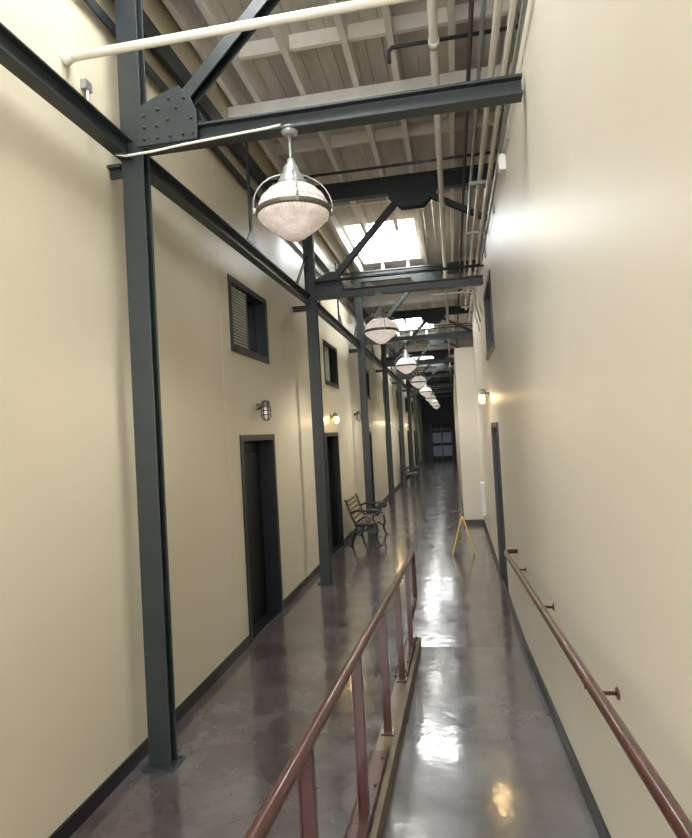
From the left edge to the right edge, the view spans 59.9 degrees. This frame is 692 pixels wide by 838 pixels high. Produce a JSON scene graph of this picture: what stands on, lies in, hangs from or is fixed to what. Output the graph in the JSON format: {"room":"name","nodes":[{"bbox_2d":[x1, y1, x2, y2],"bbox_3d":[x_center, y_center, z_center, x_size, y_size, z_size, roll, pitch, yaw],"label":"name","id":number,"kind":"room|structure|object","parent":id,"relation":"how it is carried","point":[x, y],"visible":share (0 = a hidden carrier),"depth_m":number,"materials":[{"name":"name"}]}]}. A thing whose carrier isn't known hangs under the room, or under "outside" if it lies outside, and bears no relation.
{"room":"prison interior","nodes":[
{"label":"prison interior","id":0,"kind":"room"},
{"bbox_2d":[0,0,421,837],"bbox_3d":[1.006,-0.414,19.130,0.252,5.950,46.000,-3,-2,10],"label":"wall","id":1,"kind":"structure","parent":0,"point":[73,708],"depth_m":3.90,"materials":[{"name":"beige paint"}]},
{"bbox_2d":[80,78,280,156],"bbox_3d":[-1.053,-1.969,3.892,1.257,0.448,0.154,-3,-2,-1],"label":"conduit","id":2,"kind":"object","parent":1,"relation":"attached to","point":[85,85],"visible":0.75,"depth_m":3.86,"materials":[{"name":"beige metal"}]},
{"bbox_2d":[0,0,422,402],"bbox_3d":[1.180,-2.111,19.128,0.295,1.440,46.000,-3,-2,10],"label":"beam","id":3,"kind":"structure","parent":1,"relation":"attached to","point":[16,56],"depth_m":4.80,"materials":[{"name":"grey metal"}]},
{"bbox_2d":[48,461,421,837],"bbox_3d":[1.296,2.498,19.030,0.014,0.100,46.000,-3,-2,10],"label":"baseboard","id":4,"kind":"structure","parent":1,"relation":"attached to","point":[85,810],"depth_m":4.01,"materials":[{"name":"black"}]},
{"bbox_2d":[60,0,415,66],"bbox_3d":[-0.370,-2.283,3.426,2.745,0.090,0.090,-3,-2,10],"label":"pipe","id":5,"kind":"object","parent":1,"relation":"attached to","point":[68,58],"visible":1,"depth_m":3.47,"materials":[{"name":"beige metal"}]},
{"bbox_2d":[227,274,269,363],"bbox_3d":[-1.157,-1.087,6.833,0.190,0.800,1.290,-3,-2,10],"label":"window","id":6,"kind":"structure","parent":1,"relation":"in","point":[247,309],"depth_m":6.82,"materials":[{"name":"black paint"}]},
{"bbox_2d":[239,434,283,643],"bbox_3d":[-1.044,1.266,6.850,0.228,2.170,1.200,-3,-2,10],"label":"door","id":7,"kind":"structure","parent":1,"relation":"in","point":[257,452],"depth_m":7.25,"materials":[{"name":"black paint"}]},
{"bbox_2d":[256,400,270,420],"bbox_3d":[-0.939,-0.096,6.895,0.160,0.239,0.120,-3,-2,10],"label":"wall light","id":8,"kind":"object","parent":1,"relation":"attached to","point":[265,404],"visible":1,"depth_m":6.86,"materials":[{"name":"grey"}]},
{"bbox_2d":[323,340,338,388],"bbox_3d":[-0.348,-1.011,11.361,0.190,0.800,1.290,-3,-2,10],"label":"window","id":9,"kind":"structure","parent":1,"relation":"in","point":[329,351],"depth_m":11.63,"materials":[{"name":"black paint"}]},
{"bbox_2d":[324,432,343,557],"bbox_3d":[-0.305,1.336,10.994,0.228,2.170,1.200,-3,-2,10],"label":"door","id":10,"kind":"structure","parent":1,"relation":"in","point":[336,526],"depth_m":11.50,"materials":[{"name":"black paint"}]},
{"bbox_2d":[330,412,338,424],"bbox_3d":[-0.203,-0.007,11.009,0.160,0.239,0.120,-3,-2,10],"label":"wall light","id":11,"kind":"object","parent":1,"relation":"attached to","point":[335,415],"visible":1,"depth_m":10.97,"materials":[{"name":"grey glass"}]},
{"bbox_2d":[354,411,360,420],"bbox_3d":[0.265,-0.063,13.669,0.160,0.239,0.120,-3,-2,10],"label":"wall light","id":12,"kind":"object","parent":1,"relation":"attached to","point":[358,413],"visible":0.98,"depth_m":13.63,"materials":[{"name":"grey glass"}]},
{"bbox_2d":[366,369,370,399],"bbox_3d":[0.460,-0.935,15.889,0.190,0.800,1.290,-3,-2,10],"label":"window","id":13,"kind":"structure","parent":1,"relation":"in","point":[367,371],"depth_m":16.45,"materials":[{"name":"black paint"}]},
{"bbox_2d":[369,431,375,511],"bbox_3d":[0.531,1.414,15.679,0.228,2.170,1.200,-3,-2,10],"label":"door","id":14,"kind":"structure","parent":1,"relation":"in","point":[370,433],"depth_m":16.19,"materials":[{"name":"black paint"}]},
{"bbox_2d":[395,389,397,408],"bbox_3d":[2.076,-0.784,24.945,0.190,0.800,1.290,-3,-2,10],"label":"window","id":15,"kind":"structure","parent":1,"relation":"in","point":[395,389],"depth_m":24.94,"materials":[{"name":"black paint"}]},
{"bbox_2d":[398,431,401,480],"bbox_3d":[2.204,1.571,25.050,0.228,2.170,1.200,-3,-2,10],"label":"door","id":16,"kind":"structure","parent":1,"relation":"in","point":[398,431],"depth_m":25.55,"materials":[{"name":"black paint"}]},
{"bbox_2d":[405,396,407,412],"bbox_3d":[2.884,-0.708,29.472,0.190,0.800,1.290,-3,-2,10],"label":"window","id":17,"kind":"structure","parent":1,"relation":"in","point":[406,410],"depth_m":30.03,"materials":[{"name":"black paint"}]},
{"bbox_2d":[407,430,410,470],"bbox_3d":[3.040,1.650,29.735,0.228,2.170,1.200,-3,-2,10],"label":"door","id":18,"kind":"structure","parent":1,"relation":"in","point":[407,430],"depth_m":30.24,"materials":[{"name":"black paint"}]},
{"bbox_2d":[413,430,416,467],"bbox_3d":[3.876,1.728,34.421,0.228,2.170,1.200,-3,-2,10],"label":"door","id":19,"kind":"structure","parent":1,"relation":"in","point":[413,430],"depth_m":34.92,"materials":[{"name":"black paint"}]},
{"bbox_2d":[70,460,522,837],"bbox_3d":[3.336,2.526,18.665,4.650,0.200,46.000,-3,-2,10],"label":"floor","id":20,"kind":"structure","parent":0,"point":[239,737],"depth_m":5.29,"materials":[{"name":"concrete"}]},
{"bbox_2d":[114,0,184,772],"bbox_3d":[-1.362,-0.584,4.042,0.220,5.750,0.180,-3,-2,10],"label":"steel column","id":21,"kind":"structure","parent":20,"relation":"on","point":[136,177],"depth_m":4.00,"materials":[{"name":"grey metal"}]},
{"bbox_2d":[302,233,334,584],"bbox_3d":[-0.438,-0.511,8.712,0.220,5.750,0.180,-3,-2,10],"label":"steel column","id":22,"kind":"structure","parent":20,"relation":"on","point":[308,243],"depth_m":8.66,"materials":[{"name":"grey metal"}]},
{"bbox_2d":[354,271,375,528],"bbox_3d":[0.399,-0.432,13.397,0.220,5.750,0.180,-3,-2,10],"label":"steel column","id":23,"kind":"structure","parent":20,"relation":"on","point":[358,300],"depth_m":13.35,"materials":[{"name":"grey metal"}]},
{"bbox_2d":[344,493,389,545],"bbox_3d":[0.435,1.973,11.954,0.707,0.907,1.310,-3,-2,10],"label":"park bench","id":24,"kind":"object","parent":20,"relation":"on","point":[366,519],"visible":1,"depth_m":11.49,"materials":[{"name":"brown wood"}]},
{"bbox_2d":[381,344,395,502],"bbox_3d":[1.235,-0.354,18.083,0.220,5.750,0.180,-3,-2,10],"label":"steel column","id":25,"kind":"structure","parent":20,"relation":"on","point":[384,352],"depth_m":18.02,"materials":[{"name":"grey metal"}]},
{"bbox_2d":[394,336,407,487],"bbox_3d":[2.071,-0.275,22.768,0.220,5.750,0.180,-3,-2,10],"label":"steel column","id":26,"kind":"structure","parent":20,"relation":"on","point":[399,391],"depth_m":22.70,"materials":[{"name":"grey metal"}]},
{"bbox_2d":[400,463,419,484],"bbox_3d":[2.595,2.178,24.111,0.707,0.907,1.310,-3,-2,10],"label":"park bench","id":27,"kind":"object","parent":20,"relation":"on","point":[409,474],"visible":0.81,"depth_m":23.56,"materials":[{"name":"brown wood"}]},
{"bbox_2d":[406,379,415,477],"bbox_3d":[2.907,-0.197,27.453,0.220,5.750,0.180,-3,-2,10],"label":"steel column","id":28,"kind":"structure","parent":20,"relation":"on","point":[408,388],"depth_m":27.39,"materials":[{"name":"grey metal"}]},
{"bbox_2d":[412,369,420,470],"bbox_3d":[3.744,-0.118,32.139,0.220,5.750,0.180,-3,-2,10],"label":"steel column","id":29,"kind":"structure","parent":20,"relation":"on","point":[413,374],"depth_m":32.08,"materials":[{"name":"grey metal"}]},
{"bbox_2d":[418,394,424,464],"bbox_3d":[4.580,-0.040,36.824,0.220,5.750,0.180,-3,-2,10],"label":"steel column","id":30,"kind":"structure","parent":20,"relation":"on","point":[419,401],"depth_m":36.76,"materials":[{"name":"grey metal"}]},
{"bbox_2d":[452,516,475,554],"bbox_3d":[1.983,1.967,10.169,0.394,0.615,0.280,-3,-2,10],"label":"sign","id":31,"kind":"object","parent":20,"relation":"on","point":[461,517],"visible":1,"depth_m":10.07,"materials":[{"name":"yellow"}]},
{"bbox_2d":[382,647,599,837],"bbox_3d":[0.263,1.854,0.902,1.085,0.534,9.930,-3,-2,10],"label":"ramp","id":32,"kind":"object","parent":20,"relation":"on","point":[482,754],"visible":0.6,"depth_m":3.46,"materials":[{"name":"concrete"}]},
{"bbox_2d":[343,635,420,837],"bbox_3d":[0.089,1.897,2.721,0.137,0.683,6.450,-3,-2,10],"label":"kerb","id":33,"kind":"object","parent":32,"relation":"attached to","point":[382,761],"visible":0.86,"depth_m":3.30,"materials":[{"name":"brown concrete"}]},
{"bbox_2d":[244,550,416,837],"bbox_3d":[0.100,1.437,2.940,0.078,1.251,6.873,-3,-2,10],"label":"handrail","id":34,"kind":"object","parent":33,"relation":"on","point":[300,767],"visible":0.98,"depth_m":2.70,"materials":[{"name":"brown metal"}]},
{"bbox_2d":[185,0,519,359],"bbox_3d":[2.985,-3.861,18.835,4.650,0.700,46.000,-3,-2,10],"label":"ceiling","id":35,"kind":"structure","parent":0,"point":[325,69],"depth_m":6.58,"materials":[{"name":"white wood"}]},
{"bbox_2d":[137,0,522,155],"bbox_3d":[0.384,-2.726,3.767,4.040,1.640,0.180,-3,-2,10],"label":"roof truss","id":36,"kind":"object","parent":35,"relation":"attached to","point":[172,117],"visible":1,"depth_m":3.89,"materials":[{"name":"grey metal"}]},
{"bbox_2d":[252,124,333,241],"bbox_3d":[-0.349,-1.516,3.877,0.494,0.739,0.495,-3,-2,10],"label":"pendant lamp","id":37,"kind":"object","parent":36,"relation":"hanging from","point":[292,208],"visible":1,"depth_m":3.74,"materials":[{"name":"grey glass"}]},
{"bbox_2d":[162,0,521,373],"bbox_3d":[3.133,-3.410,18.801,4.400,0.220,46.000,-3,-2,10],"label":"ceiling joists","id":38,"kind":"object","parent":35,"relation":"attached to","point":[285,44],"depth_m":6.15,"materials":[{"name":"white wood"}]},
{"bbox_2d":[228,63,511,372],"bbox_3d":[2.567,-3.215,15.546,4.400,0.280,38.160,-3,-2,10],"label":"ceiling beam","id":39,"kind":"structure","parent":35,"relation":"attached to","point":[457,76],"depth_m":6.38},
{"bbox_2d":[343,218,421,263],"bbox_3d":[0.805,-3.732,12.212,1.320,0.330,2.600,-3,-2,10],"label":"skylight","id":40,"kind":"object","parent":35,"relation":"attached to","point":[387,244],"visible":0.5,"depth_m":13.02,"materials":[{"name":"glass"},{"name":"dark green steel"}]},
{"bbox_2d":[313,162,495,300],"bbox_3d":[1.264,-2.650,8.444,3.950,1.640,0.180,-3,-2,10],"label":"roof truss","id":41,"kind":"object","parent":35,"relation":"attached to","point":[409,191],"visible":0.8,"depth_m":8.50,"materials":[{"name":"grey metal"}]},
{"bbox_2d":[363,292,398,343],"bbox_3d":[0.487,-1.438,8.562,0.494,0.739,0.495,-3,-2,10],"label":"pendant lamp","id":42,"kind":"object","parent":41,"relation":"hanging from","point":[381,329],"visible":1,"depth_m":8.42,"materials":[{"name":"grey glass"}]},
{"bbox_2d":[394,318,434,330],"bbox_3d":[2.474,-3.576,21.563,1.320,0.330,2.600,-3,-2,10],"label":"skylight","id":43,"kind":"object","parent":35,"relation":"attached to","point":[413,322],"visible":0.2,"depth_m":22.76,"materials":[{"name":"white glass"}]},
{"bbox_2d":[350,260,479,344],"bbox_3d":[2.100,-2.572,13.130,3.950,1.640,0.180,-3,-2,10],"label":"roof truss","id":44,"kind":"object","parent":35,"relation":"attached to","point":[433,275],"visible":0.4,"depth_m":13.19,"materials":[{"name":"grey metal"}]},
{"bbox_2d":[395,340,417,373],"bbox_3d":[1.323,-1.359,13.248,0.494,0.739,0.495,-3,-2,10],"label":"pendant lamp","id":45,"kind":"object","parent":44,"relation":"hanging from","point":[406,365],"visible":1,"depth_m":13.11,"materials":[{"name":"grey glass"}]},
{"bbox_2d":[415,356,433,359],"bbox_3d":[4.143,-3.419,30.914,1.320,0.330,2.600,-3,-2,10],"label":"skylight","id":46,"kind":"object","parent":35,"relation":"attached to","point":[426,357],"visible":0.05,"depth_m":32.17,"materials":[{"name":"white glass"}]},
{"bbox_2d":[384,304,472,366],"bbox_3d":[2.937,-2.493,17.815,3.950,1.640,0.180,-3,-2,10],"label":"roof truss","id":47,"kind":"object","parent":35,"relation":"attached to","point":[433,317],"visible":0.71,"depth_m":17.86,"materials":[{"name":"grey metal"}]},
{"bbox_2d":[410,364,426,387],"bbox_3d":[2.160,-1.281,17.933,0.494,0.739,0.495,-3,-2,10],"label":"pendant lamp","id":48,"kind":"object","parent":47,"relation":"hanging from","point":[418,381],"visible":0.99,"depth_m":17.79,"materials":[{"name":"grey glass"}]},
{"bbox_2d":[408,349,453,387],"bbox_3d":[4.609,-2.336,27.185,3.950,1.640,0.180,-3,-2,10],"label":"roof truss","id":49,"kind":"object","parent":35,"relation":"attached to","point":[442,350],"visible":0.38,"depth_m":27.23,"materials":[{"name":"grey metal"}]},
{"bbox_2d":[425,393,435,401],"bbox_3d":[3.832,-1.124,27.304,0.494,0.739,0.495,-3,-2,10],"label":"pendant lamp","id":50,"kind":"object","parent":49,"relation":"hanging from","point":[430,398],"visible":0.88,"depth_m":27.14,"materials":[{"name":"grey glass"}]},
{"bbox_2d":[415,362,453,393],"bbox_3d":[5.445,-2.258,31.871,3.950,1.640,0.180,-3,-2,10],"label":"roof truss","id":51,"kind":"object","parent":35,"relation":"attached to","point":[444,365],"visible":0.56,"depth_m":31.92,"materials":[{"name":"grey metal"}]},
{"bbox_2d":[429,392,437,405],"bbox_3d":[4.668,-1.045,31.989,0.494,0.739,0.495,-3,-2,10],"label":"pendant lamp","id":52,"kind":"object","parent":51,"relation":"hanging from","point":[435,402],"visible":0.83,"depth_m":31.82,"materials":[{"name":"grey glass"}]},
{"bbox_2d":[397,331,472,379],"bbox_3d":[3.773,-2.415,22.500,3.950,1.640,0.180,-3,-2,10],"label":"roof truss","id":53,"kind":"object","parent":35,"relation":"attached to","point":[439,342],"visible":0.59,"depth_m":22.55,"materials":[{"name":"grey metal"}]},
{"bbox_2d":[419,378,431,396],"bbox_3d":[2.996,-1.202,22.619,0.494,0.739,0.495,-3,-2,10],"label":"pendant lamp","id":54,"kind":"object","parent":53,"relation":"hanging from","point":[425,391],"visible":0.98,"depth_m":22.47,"materials":[{"name":"grey glass"}]},
{"bbox_2d":[420,371,453,398],"bbox_3d":[6.281,-2.179,36.556,3.950,1.640,0.180,-3,-2,10],"label":"roof truss","id":55,"kind":"object","parent":35,"relation":"attached to","point":[439,372],"visible":0.39,"depth_m":36.61,"materials":[{"name":"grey metal"}]},
{"bbox_2d":[427,0,473,382],"bbox_3d":[3.312,-3.157,18.765,0.366,0.646,45.980,-3,-2,10],"label":"pipe","id":56,"kind":"object","parent":35,"relation":"attached to","point":[433,40],"visible":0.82,"depth_m":6.42,"materials":[{"name":"beige metal"}]},
{"bbox_2d":[269,24,517,393],"bbox_3d":[3.575,-2.431,20.964,4.380,1.201,32.082,-3,-2,10],"label":"conduit","id":57,"kind":"object","parent":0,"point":[488,31],"visible":0.45,"depth_m":8.33,"materials":[{"name":"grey metal"}]},
{"bbox_2d":[421,376,456,460],"bbox_3d":[7.226,-0.162,41.484,4.650,5.950,0.200,-3,-2,10],"label":"wall","id":58,"kind":"structure","parent":0,"point":[444,414],"depth_m":41.55,"materials":[{"name":"grey paint"}]},
{"bbox_2d":[430,423,453,460],"bbox_3d":[6.636,1.597,41.408,1.490,2.500,0.100,-3,-2,10],"label":"door","id":59,"kind":"structure","parent":58,"relation":"in","point":[441,434],"depth_m":41.38,"materials":[{"name":"black"}]},
{"bbox_2d":[453,0,691,837],"bbox_3d":[3.769,0.087,18.629,0.640,4.620,46.000,-3,-2,10],"label":"wall","id":60,"kind":"structure","parent":0,"point":[587,375],"depth_m":2.23,"materials":[{"name":"beige paint"}]},
{"bbox_2d":[434,0,527,331],"bbox_3d":[0.891,-2.095,4.656,0.734,1.078,17.390,-3,-2,10],"label":"conduit","id":61,"kind":"object","parent":60,"relation":"attached to","point":[514,4],"visible":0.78,"depth_m":5.20,"materials":[{"name":"beige metal"}]},
{"bbox_2d":[480,482,486,515],"bbox_3d":[2.749,1.601,12.029,0.080,0.660,0.320,-3,-2,10],"label":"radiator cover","id":62,"kind":"object","parent":60,"relation":"attached to","point":[482,484],"visible":0.99,"depth_m":11.88,"materials":[{"name":"white metal"}]},
{"bbox_2d":[478,389,489,404],"bbox_3d":[2.015,-0.319,8.769,0.160,0.239,0.120,-3,-2,10],"label":"wall light","id":63,"kind":"object","parent":60,"relation":"attached to","point":[482,393],"visible":1,"depth_m":8.73,"materials":[{"name":"grey glass"}]},
{"bbox_2d":[483,270,494,360],"bbox_3d":[1.950,-1.320,7.903,0.190,0.940,1.440,-3,-2,10],"label":"window","id":64,"kind":"structure","parent":60,"relation":"in","point":[487,297],"depth_m":8.54,"materials":[{"name":"black paint"}]},
{"bbox_2d":[491,422,508,598],"bbox_3d":[2.132,1.120,7.931,0.228,2.170,1.200,-3,-2,10],"label":"door","id":65,"kind":"structure","parent":60,"relation":"in","point":[494,425],"depth_m":8.46,"materials":[{"name":"black paint"}]},
{"bbox_2d":[498,153,505,173],"bbox_3d":[1.282,-2.098,4.937,0.056,0.130,0.100,-3,-2,10],"label":"junction box","id":66,"kind":"object","parent":60,"relation":"attached to","point":[501,158],"visible":1,"depth_m":4.89,"materials":[{"name":"white plastic"}]},
{"bbox_2d":[457,464,610,837],"bbox_3d":[3.764,2.083,18.596,0.434,0.636,46.000,-3,-2,10],"label":"baseboard","id":67,"kind":"structure","parent":60,"relation":"attached to","point":[598,820],"depth_m":3.61,"materials":[{"name":"black"}]},
{"bbox_2d":[504,549,691,837],"bbox_3d":[1.013,1.004,2.632,0.140,0.564,6.574,-3,-2,10],"label":"wall handrail","id":68,"kind":"object","parent":60,"relation":"attached to","point":[675,816],"visible":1,"depth_m":1.73,"materials":[{"name":"brown metal"}]}
]}

